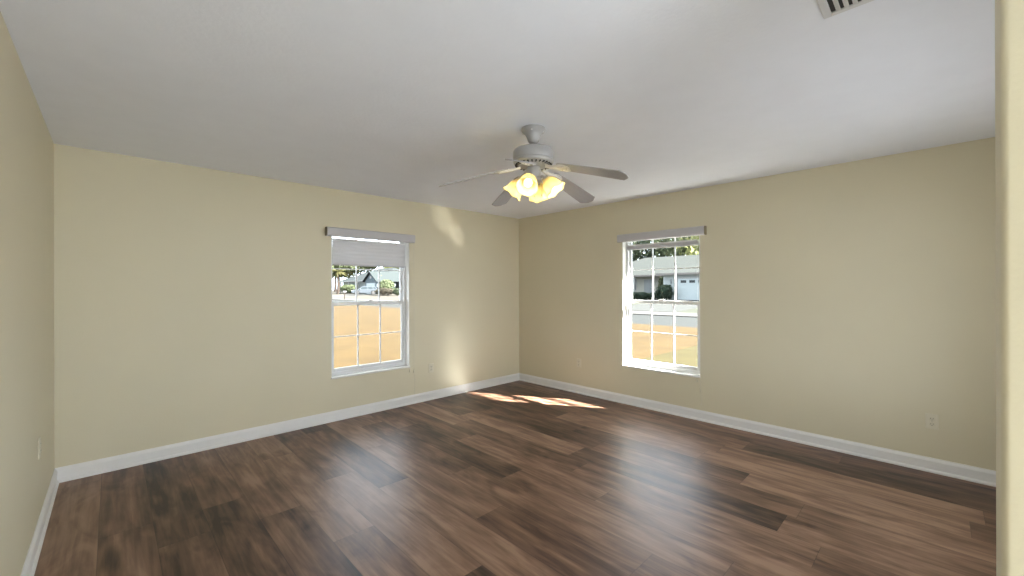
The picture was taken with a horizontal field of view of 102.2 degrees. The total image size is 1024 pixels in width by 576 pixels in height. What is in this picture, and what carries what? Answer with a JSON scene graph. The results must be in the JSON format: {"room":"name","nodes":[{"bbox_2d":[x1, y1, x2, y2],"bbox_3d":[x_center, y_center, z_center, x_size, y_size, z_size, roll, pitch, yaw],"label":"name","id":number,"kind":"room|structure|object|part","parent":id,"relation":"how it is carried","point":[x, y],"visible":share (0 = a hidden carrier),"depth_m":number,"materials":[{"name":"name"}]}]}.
{"room":"empty bedroom","nodes":[
{"label":"empty bedroom","id":0,"kind":"room"},
{"bbox_2d":[0,11,54,575],"bbox_3d":[-1.153,0.177,0.653,0.150,2.440,6.300,0,0,-44],"label":"wall","id":1,"kind":"structure","parent":0,"point":[26,143],"depth_m":1.91,"materials":[{"name":"beige paint"}]},
{"bbox_2d":[20,469,58,575],"bbox_3d":[-1.122,1.344,0.750,0.024,0.106,6.200,0,0,-44],"label":"baseboard","id":2,"kind":"structure","parent":1,"relation":"attached to","point":[30,564],"depth_m":2.28,"materials":[{"name":"white paint"}]},
{"bbox_2d":[38,436,40,459],"bbox_3d":[-2.664,0.901,2.329,0.009,0.114,0.070,0,0,-44],"label":"power outlet","id":3,"kind":"object","parent":1,"relation":"attached to","point":[39,438],"visible":1,"depth_m":2.31,"materials":[{"name":"plastic"}]},
{"bbox_2d":[54,144,518,467],"bbox_3d":[-1.643,0.177,4.703,5.082,2.440,0.200,0,0,-44],"label":"wall","id":4,"kind":"structure","parent":0,"point":[191,302],"depth_m":3.68,"materials":[{"name":"beige paint"}]},
{"bbox_2d":[55,373,518,482],"bbox_3d":[-1.580,1.344,4.605,4.732,0.106,0.024,0,0,-44],"label":"baseboard","id":5,"kind":"structure","parent":4,"relation":"attached to","point":[104,465],"depth_m":3.79,"materials":[{"name":"white paint"}]},
{"bbox_2d":[331,236,409,378],"bbox_3d":[-1.628,0.164,4.708,0.925,1.583,0.214,0,0,-44],"label":"window","id":6,"kind":"structure","parent":4,"relation":"in","point":[342,372],"depth_m":4.80,"materials":[{"name":"white paint"}]},
{"bbox_3d":[-1.629,0.526,4.710,0.851,0.748,0.026,0,0,-44],"label":"sash","id":7,"kind":"part","parent":6,"relation":"part of","materials":[{"name":"white plastic"}]},
{"bbox_2d":[325,227,414,393],"bbox_3d":[-1.563,0.327,4.646,1.048,1.920,0.127,0,0,-44],"label":"window shade","id":8,"kind":"object","parent":6,"relation":"attached to","point":[345,252],"visible":1,"depth_m":4.62,"materials":[{"name":"grey fabric"}]},
{"bbox_3d":[-1.599,-0.523,4.676,0.847,0.016,0.038,0,0,-44],"label":"rail","id":9,"kind":"part","parent":8,"relation":"part of","materials":[{"name":"white paint"}]},
{"bbox_3d":[-1.598,-0.251,4.676,0.847,0.014,0.038,0,0,-44],"label":"rail","id":10,"kind":"part","parent":8,"relation":"part of","materials":[{"name":"white plastic"}]},
{"bbox_3d":[-1.548,-0.587,4.616,1.023,0.092,0.060,0,0,-44],"label":"head rail","id":11,"kind":"part","parent":8,"relation":"part of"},
{"bbox_3d":[-1.591,0.945,4.672,0.925,0.020,0.114,0,0,-44],"label":"sill","id":12,"kind":"part","parent":6,"relation":"part of","materials":[{"name":"wood"}]},
{"bbox_3d":[-1.653,-0.204,4.733,0.851,0.793,0.028,0,0,-44],"label":"sash","id":13,"kind":"part","parent":6,"relation":"part of","materials":[{"name":"white plastic"}]},
{"bbox_2d":[429,363,433,372],"bbox_3d":[-1.011,1.002,5.168,0.070,0.114,0.009,0,0,-44],"label":"power outlet","id":14,"kind":"object","parent":4,"relation":"attached to","point":[431,366],"visible":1,"depth_m":5.17,"materials":[{"name":"plastic"}]},
{"bbox_2d":[0,0,994,218],"bbox_3d":[0.545,-1.123,2.440,5.082,0.150,6.500,0,0,-44],"label":"ceiling","id":15,"kind":"structure","parent":0,"point":[395,99],"depth_m":2.12,"materials":[{"name":"paint"}]},
{"bbox_2d":[439,124,627,205],"bbox_3d":[0.178,-0.812,2.745,1.136,0.470,1.180,0,0,-44],"label":"ceiling fan","id":16,"kind":"object","parent":15,"relation":"hanging from","point":[532,157],"visible":1,"depth_m":2.65,"materials":[{"name":"white metal"}]},
{"bbox_3d":[-0.251,-0.714,2.679,0.444,0.138,0.130,0,0,-9],"label":"blade","id":17,"kind":"part","parent":16,"relation":"part of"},
{"bbox_3d":[-0.015,-0.715,3.078,0.130,0.138,0.444,0,0,-27],"label":"blade","id":18,"kind":"part","parent":16,"relation":"part of","materials":[{"name":"white wood"}]},
{"bbox_3d":[0.006,-0.650,2.756,0.141,0.146,0.142,0,0,-44],"label":"lamp shade","id":19,"kind":"part","parent":16,"relation":"part of","materials":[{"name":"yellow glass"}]},
{"bbox_3d":[0.055,-0.715,2.332,0.130,0.138,0.444,0,0,9],"label":"blade","id":20,"kind":"part","parent":16,"relation":"part of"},
{"bbox_3d":[0.102,-0.650,2.581,0.142,0.146,0.141,0,0,-44],"label":"lamp shade","id":21,"kind":"part","parent":16,"relation":"part of","materials":[{"name":"clear glass"}]},
{"bbox_3d":[0.104,-0.670,2.603,0.064,0.070,0.058,0,0,-44],"label":"bulb","id":22,"kind":"part","parent":16,"relation":"part of","materials":[{"name":"beige glass"}]},
{"bbox_3d":[0.181,-0.651,2.852,0.142,0.146,0.141,0,0,-44],"label":"lamp shade","id":23,"kind":"part","parent":16,"relation":"part of","materials":[{"name":"clear glass"}]},
{"bbox_3d":[0.277,-0.651,2.677,0.141,0.146,0.142,0,0,-44],"label":"lamp shade","id":24,"kind":"part","parent":16,"relation":"part of","materials":[{"name":"clear glass"}]},
{"bbox_3d":[0.434,-0.716,2.979,0.445,0.138,0.130,0,0,-44],"label":"blade","id":25,"kind":"part","parent":16,"relation":"part of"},
{"bbox_3d":[0.480,-0.716,2.516,0.444,0.138,0.130,0,0,27],"label":"blade","id":26,"kind":"part","parent":16,"relation":"part of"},
{"bbox_2d":[816,0,873,18],"bbox_3d":[1.157,-1.043,1.404,0.360,0.012,0.210,0,0,-44],"label":"ceiling vent","id":27,"kind":"object","parent":15,"relation":"in","point":[836,6],"visible":1,"depth_m":1.53,"materials":[{"name":"metal"}]},
{"bbox_2d":[34,380,995,575],"bbox_3d":[0.552,1.452,2.441,5.082,0.120,6.500,0,0,-44],"label":"floor","id":28,"kind":"structure","parent":0,"point":[516,478],"depth_m":2.64,"materials":[{"name":"brown wood"}]},
{"bbox_2d":[519,137,995,470],"bbox_3d":[1.971,0.168,4.480,0.200,2.440,5.150,0,0,-44],"label":"wall","id":29,"kind":"structure","parent":0,"point":[855,301],"depth_m":3.60,"materials":[{"name":"beige paint"}]},
{"bbox_2d":[622,235,700,377],"bbox_3d":[1.722,0.155,4.728,0.214,1.583,0.925,0,0,-44],"label":"window","id":30,"kind":"structure","parent":29,"relation":"in","point":[627,286],"depth_m":4.84,"materials":[{"name":"white paint"}]},
{"bbox_3d":[1.688,0.936,4.693,0.114,0.020,0.925,0,0,-44],"label":"sill","id":31,"kind":"part","parent":30,"relation":"part of","materials":[{"name":"wood"}]},
{"bbox_2d":[617,226,706,403],"bbox_3d":[1.669,0.303,4.654,0.127,1.890,1.022,0,0,-44],"label":"window shade","id":32,"kind":"object","parent":30,"relation":"attached to","point":[698,230],"visible":1,"depth_m":4.58,"materials":[{"name":"grey fabric"}]},
{"bbox_3d":[1.641,-0.596,4.632,0.060,0.092,1.018,0,0,-44],"label":"head rail","id":33,"kind":"part","parent":32,"relation":"part of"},
{"bbox_3d":[1.688,-0.508,4.696,0.038,0.016,0.847,0,0,-44],"label":"rail","id":34,"kind":"part","parent":32,"relation":"part of","materials":[{"name":"white paint"}]},
{"bbox_3d":[1.688,-0.463,4.696,0.038,0.014,0.847,0,0,-44],"label":"rail","id":35,"kind":"part","parent":32,"relation":"part of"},
{"bbox_3d":[1.724,0.517,4.729,0.026,0.748,0.851,0,0,-44],"label":"sash","id":36,"kind":"part","parent":30,"relation":"part of","materials":[{"name":"white plastic"}]},
{"bbox_3d":[1.746,-0.213,4.752,0.028,0.793,0.851,0,0,-44],"label":"sash","id":37,"kind":"part","parent":30,"relation":"part of","materials":[{"name":"white plastic"}]},
{"bbox_2d":[519,373,995,486],"bbox_3d":[1.842,1.335,4.457,0.024,0.106,5.000,0,0,-44],"label":"baseboard","id":38,"kind":"structure","parent":29,"relation":"attached to","point":[923,463],"depth_m":3.69,"materials":[{"name":"white paint"}]},
{"bbox_2d":[925,413,938,429],"bbox_3d":[3.160,1.005,3.106,0.009,0.114,0.070,0,0,-44],"label":"power outlet","id":39,"kind":"object","parent":29,"relation":"attached to","point":[931,420],"visible":1,"depth_m":3.10,"materials":[{"name":"plastic"}]},
{"bbox_2d":[995,0,1023,575],"bbox_3d":[1.577,0.170,0.231,0.120,2.440,1.694,0,0,-44],"label":"wall partition","id":40,"kind":"structure","parent":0,"point":[1009,14],"depth_m":0.79,"materials":[{"name":"beige paint"}]},
{"label":"outside","id":41,"kind":"structure","parent":0,"visible":0},
{"bbox_2d":[631,299,697,312],"bbox_3d":[37.763,1.483,26.033,38.400,0.830,96.000,0,0,-44],"label":"lawn","id":42,"kind":"structure","parent":41,"point":[690,310],"depth_m":27.64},
{"bbox_2d":[633,292,639,298],"bbox_3d":[12.251,0.783,41.156,1.107,0.813,1.184,0,0,-44],"label":"shrub","id":43,"kind":"object","parent":42,"relation":"on","point":[635,294],"visible":0.57,"depth_m":40.84,"materials":[{"name":"green plant"}]},
{"bbox_2d":[632,241,646,260],"bbox_3d":[15.242,-3.695,58.376,8.532,9.887,8.456,0,0,25],"label":"tree","id":44,"kind":"object","parent":42,"relation":"on","point":[634,256],"visible":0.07,"depth_m":56.45,"materials":[{"name":"green plant"}]},
{"bbox_2d":[637,292,647,299],"bbox_3d":[12.887,0.779,40.513,1.118,0.821,1.226,0,0,-44],"label":"shrub","id":45,"kind":"object","parent":42,"relation":"on","point":[641,295],"visible":0.88,"depth_m":40.23,"materials":[{"name":"green plant"}]},
{"bbox_2d":[646,292,655,299],"bbox_3d":[13.494,0.790,39.825,1.163,0.794,1.165,0,0,-44],"label":"shrub","id":46,"kind":"object","parent":42,"relation":"on","point":[649,295],"visible":0.73,"depth_m":39.65,"materials":[{"name":"green plant"}]},
{"bbox_2d":[632,238,677,260],"bbox_3d":[19.544,-3.470,56.792,6.903,9.416,7.618,0,0,-4],"label":"tree","id":47,"kind":"object","parent":42,"relation":"on","point":[647,254],"visible":0.26,"depth_m":55.05,"materials":[{"name":"green plant"}]},
{"bbox_2d":[658,277,662,286],"bbox_3d":[15.226,-0.017,41.261,0.959,2.378,1.386,0,0,-44],"label":"shrub","id":48,"kind":"object","parent":42,"relation":"on","point":[660,281],"visible":0.27,"depth_m":41.30,"materials":[{"name":"green plant"}]},
{"bbox_2d":[655,284,673,299],"bbox_3d":[14.257,0.399,38.503,1.595,1.594,1.516,0,0,-44],"label":"shrub","id":49,"kind":"object","parent":42,"relation":"on","point":[666,290],"visible":1,"depth_m":38.11,"materials":[{"name":"green plant"}]},
{"bbox_2d":[632,255,698,299],"bbox_3d":[18.198,-1.224,44.817,13.750,4.720,20.600,0,0,-44],"label":"house","id":50,"kind":"structure","parent":42,"relation":"on","point":[687,280],"depth_m":42.86,"materials":[{"name":"beige paint"}]},
{"bbox_3d":[12.972,-0.051,43.927,0.200,2.360,0.200,0,0,-44],"label":"porch post","id":51,"kind":"part","parent":50,"relation":"part of","materials":[{"name":"white wood"}]},
{"bbox_3d":[14.470,0.091,43.847,0.100,2.030,0.900,0,0,-44],"label":"door","id":52,"kind":"part","parent":50,"relation":"part of","materials":[{"name":"white wood"}]},
{"bbox_3d":[17.204,0.070,36.735,0.070,2.100,5.180,0,0,-44],"label":"garage trim","id":53,"kind":"part","parent":50,"relation":"part of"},
{"bbox_2d":[645,236,698,256],"bbox_3d":[21.080,-4.028,53.508,6.817,10.526,7.215,0,0,-2],"label":"tree","id":54,"kind":"object","parent":42,"relation":"on","point":[671,250],"visible":0.27,"depth_m":52.40,"materials":[{"name":"green plant"}]},
{"bbox_2d":[676,236,698,255],"bbox_3d":[23.795,-3.892,50.614,6.997,10.240,7.658,0,0,31],"label":"tree","id":55,"kind":"object","parent":42,"relation":"on","point":[690,249],"visible":0.09,"depth_m":49.54,"materials":[{"name":"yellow plant"}]},
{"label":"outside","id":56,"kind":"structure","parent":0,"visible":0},
{"bbox_2d":[334,305,697,367],"bbox_3d":[-107.455,2.108,83.294,72.700,0.400,259.650,0,0,-44],"label":"lawn","id":57,"kind":"structure","parent":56,"point":[345,317],"depth_m":13.58,"materials":[{"name":"plant"}]},
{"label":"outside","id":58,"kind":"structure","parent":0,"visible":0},
{"bbox_2d":[640,345,697,366],"bbox_3d":[25.555,1.779,-10.623,12.350,0.400,60.340,0,0,-44],"label":"lawn","id":59,"kind":"structure","parent":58,"point":[688,356],"depth_m":9.69,"materials":[{"name":"yellow plant"}]},
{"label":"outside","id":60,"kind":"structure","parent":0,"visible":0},
{"bbox_2d":[332,298,697,317],"bbox_3d":[-54.930,1.932,92.170,2.700,0.430,320.000,0,0,-44],"label":"sidewalk","id":61,"kind":"structure","parent":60,"point":[677,314],"depth_m":25.71,"materials":[{"name":"concrete"}]},
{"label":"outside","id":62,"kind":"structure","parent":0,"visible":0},
{"bbox_2d":[332,300,697,327],"bbox_3d":[-58.125,2.007,89.074,6.200,0.400,320.000,0,0,-44],"label":"street","id":63,"kind":"structure","parent":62,"point":[635,319],"depth_m":21.56,"materials":[{"name":"white asphalt"}]},
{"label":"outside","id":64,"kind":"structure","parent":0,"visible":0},
{"bbox_2d":[332,293,377,297],"bbox_3d":[-30.900,1.582,77.859,11.900,0.910,12.000,0,0,-44],"label":"driveway","id":65,"kind":"structure","parent":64,"point":[361,294],"depth_m":77.11,"materials":[{"name":"concrete"}]},
{"bbox_2d":[351,286,377,294],"bbox_3d":[-27.078,0.420,75.995,4.660,1.565,2.100,0,0,-22],"label":"car","id":66,"kind":"object","parent":65,"relation":"on","point":[364,289],"visible":0.77,"depth_m":75.34,"materials":[{"name":"silver metal"}]},
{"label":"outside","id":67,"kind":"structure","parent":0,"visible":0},
{"bbox_2d":[332,290,398,300],"bbox_3d":[-37.663,1.607,175.735,138.400,0.910,224.000,0,0,-44],"label":"road","id":68,"kind":"structure","parent":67,"point":[392,297],"depth_m":66.52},
{"bbox_2d":[332,269,344,293],"bbox_3d":[-36.182,-1.406,85.940,4.090,5.414,3.993,0,0,-44],"label":"palm tree","id":69,"kind":"object","parent":68,"relation":"on","point":[335,270],"visible":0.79,"depth_m":85.87,"materials":[{"name":"green plant"}]},
{"bbox_2d":[334,276,345,291],"bbox_3d":[-59.949,-6.545,139.930,16.243,15.747,15.691,0,0,-23],"label":"tree","id":70,"kind":"object","parent":68,"relation":"on","point":[335,278],"visible":0.02,"depth_m":139.89,"materials":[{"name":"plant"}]},
{"bbox_2d":[340,284,347,292],"bbox_3d":[-36.742,0.198,91.022,2.019,2.014,3.200,0,0,-44],"label":"shrub","id":71,"kind":"object","parent":68,"relation":"on","point":[342,287],"visible":0.61,"depth_m":90.41,"materials":[{"name":"green plant"}]},
{"bbox_2d":[332,265,357,291],"bbox_3d":[-48.337,-4.663,115.030,11.696,11.933,11.489,0,0,-20],"label":"tree","id":72,"kind":"object","parent":68,"relation":"on","point":[335,266],"visible":0.18,"depth_m":114.12,"materials":[{"name":"green plant"}]},
{"bbox_2d":[332,266,359,278],"bbox_3d":[-52.456,-5.223,125.335,12.195,13.070,12.335,0,0,-25],"label":"tree","id":73,"kind":"object","parent":68,"relation":"on","point":[348,275],"visible":0.07,"depth_m":126.14,"materials":[{"name":"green plant"}]},
{"bbox_2d":[346,284,355,292],"bbox_3d":[-34.625,0.188,88.833,2.095,2.022,3.182,0,0,-44],"label":"shrub","id":74,"kind":"object","parent":68,"relation":"on","point":[350,287],"visible":0.77,"depth_m":88.21,"materials":[{"name":"green plant"}]},
{"bbox_2d":[351,266,377,274],"bbox_3d":[-45.962,-5.625,125.870,14.495,13.841,14.193,0,0,28],"label":"tree","id":75,"kind":"object","parent":68,"relation":"on","point":[360,267],"visible":0.09,"depth_m":124.48,"materials":[{"name":"green plant"}]},
{"bbox_2d":[339,268,398,293],"bbox_3d":[-28.687,-1.702,93.169,16.400,5.700,25.100,0,0,-44],"label":"house","id":76,"kind":"structure","parent":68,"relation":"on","point":[370,278],"depth_m":82.62,"materials":[{"name":"white paint"}]},
{"bbox_2d":[374,287,392,294],"bbox_3d":[-22.090,0.578,71.535,2.446,1.395,5.780,0,0,-44],"label":"shrub","id":77,"kind":"object","parent":68,"relation":"on","point":[383,291],"visible":0.88,"depth_m":70.57,"materials":[{"name":"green plant"}]},
{"bbox_2d":[380,279,394,289],"bbox_3d":[-23.802,-0.260,78.200,3.460,2.852,2.682,0,0,-44],"label":"shrub","id":78,"kind":"object","parent":68,"relation":"on","point":[385,283],"visible":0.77,"depth_m":77.43,"materials":[{"name":"green plant"}]},
{"bbox_2d":[392,288,398,294],"bbox_3d":[-19.151,0.618,69.217,1.895,1.296,1.800,0,0,-44],"label":"shrub","id":79,"kind":"object","parent":68,"relation":"on","point":[395,291],"visible":0.6,"depth_m":68.60,"materials":[{"name":"green plant"}]},
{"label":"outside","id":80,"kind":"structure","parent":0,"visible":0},
{"bbox_2d":[631,300,698,311],"bbox_3d":[12.869,1.517,32.685,11.900,0.830,5.400,0,0,-44],"label":"driveway","id":81,"kind":"structure","parent":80,"point":[639,307],"depth_m":30.31,"materials":[{"name":"white concrete"}]}
]}

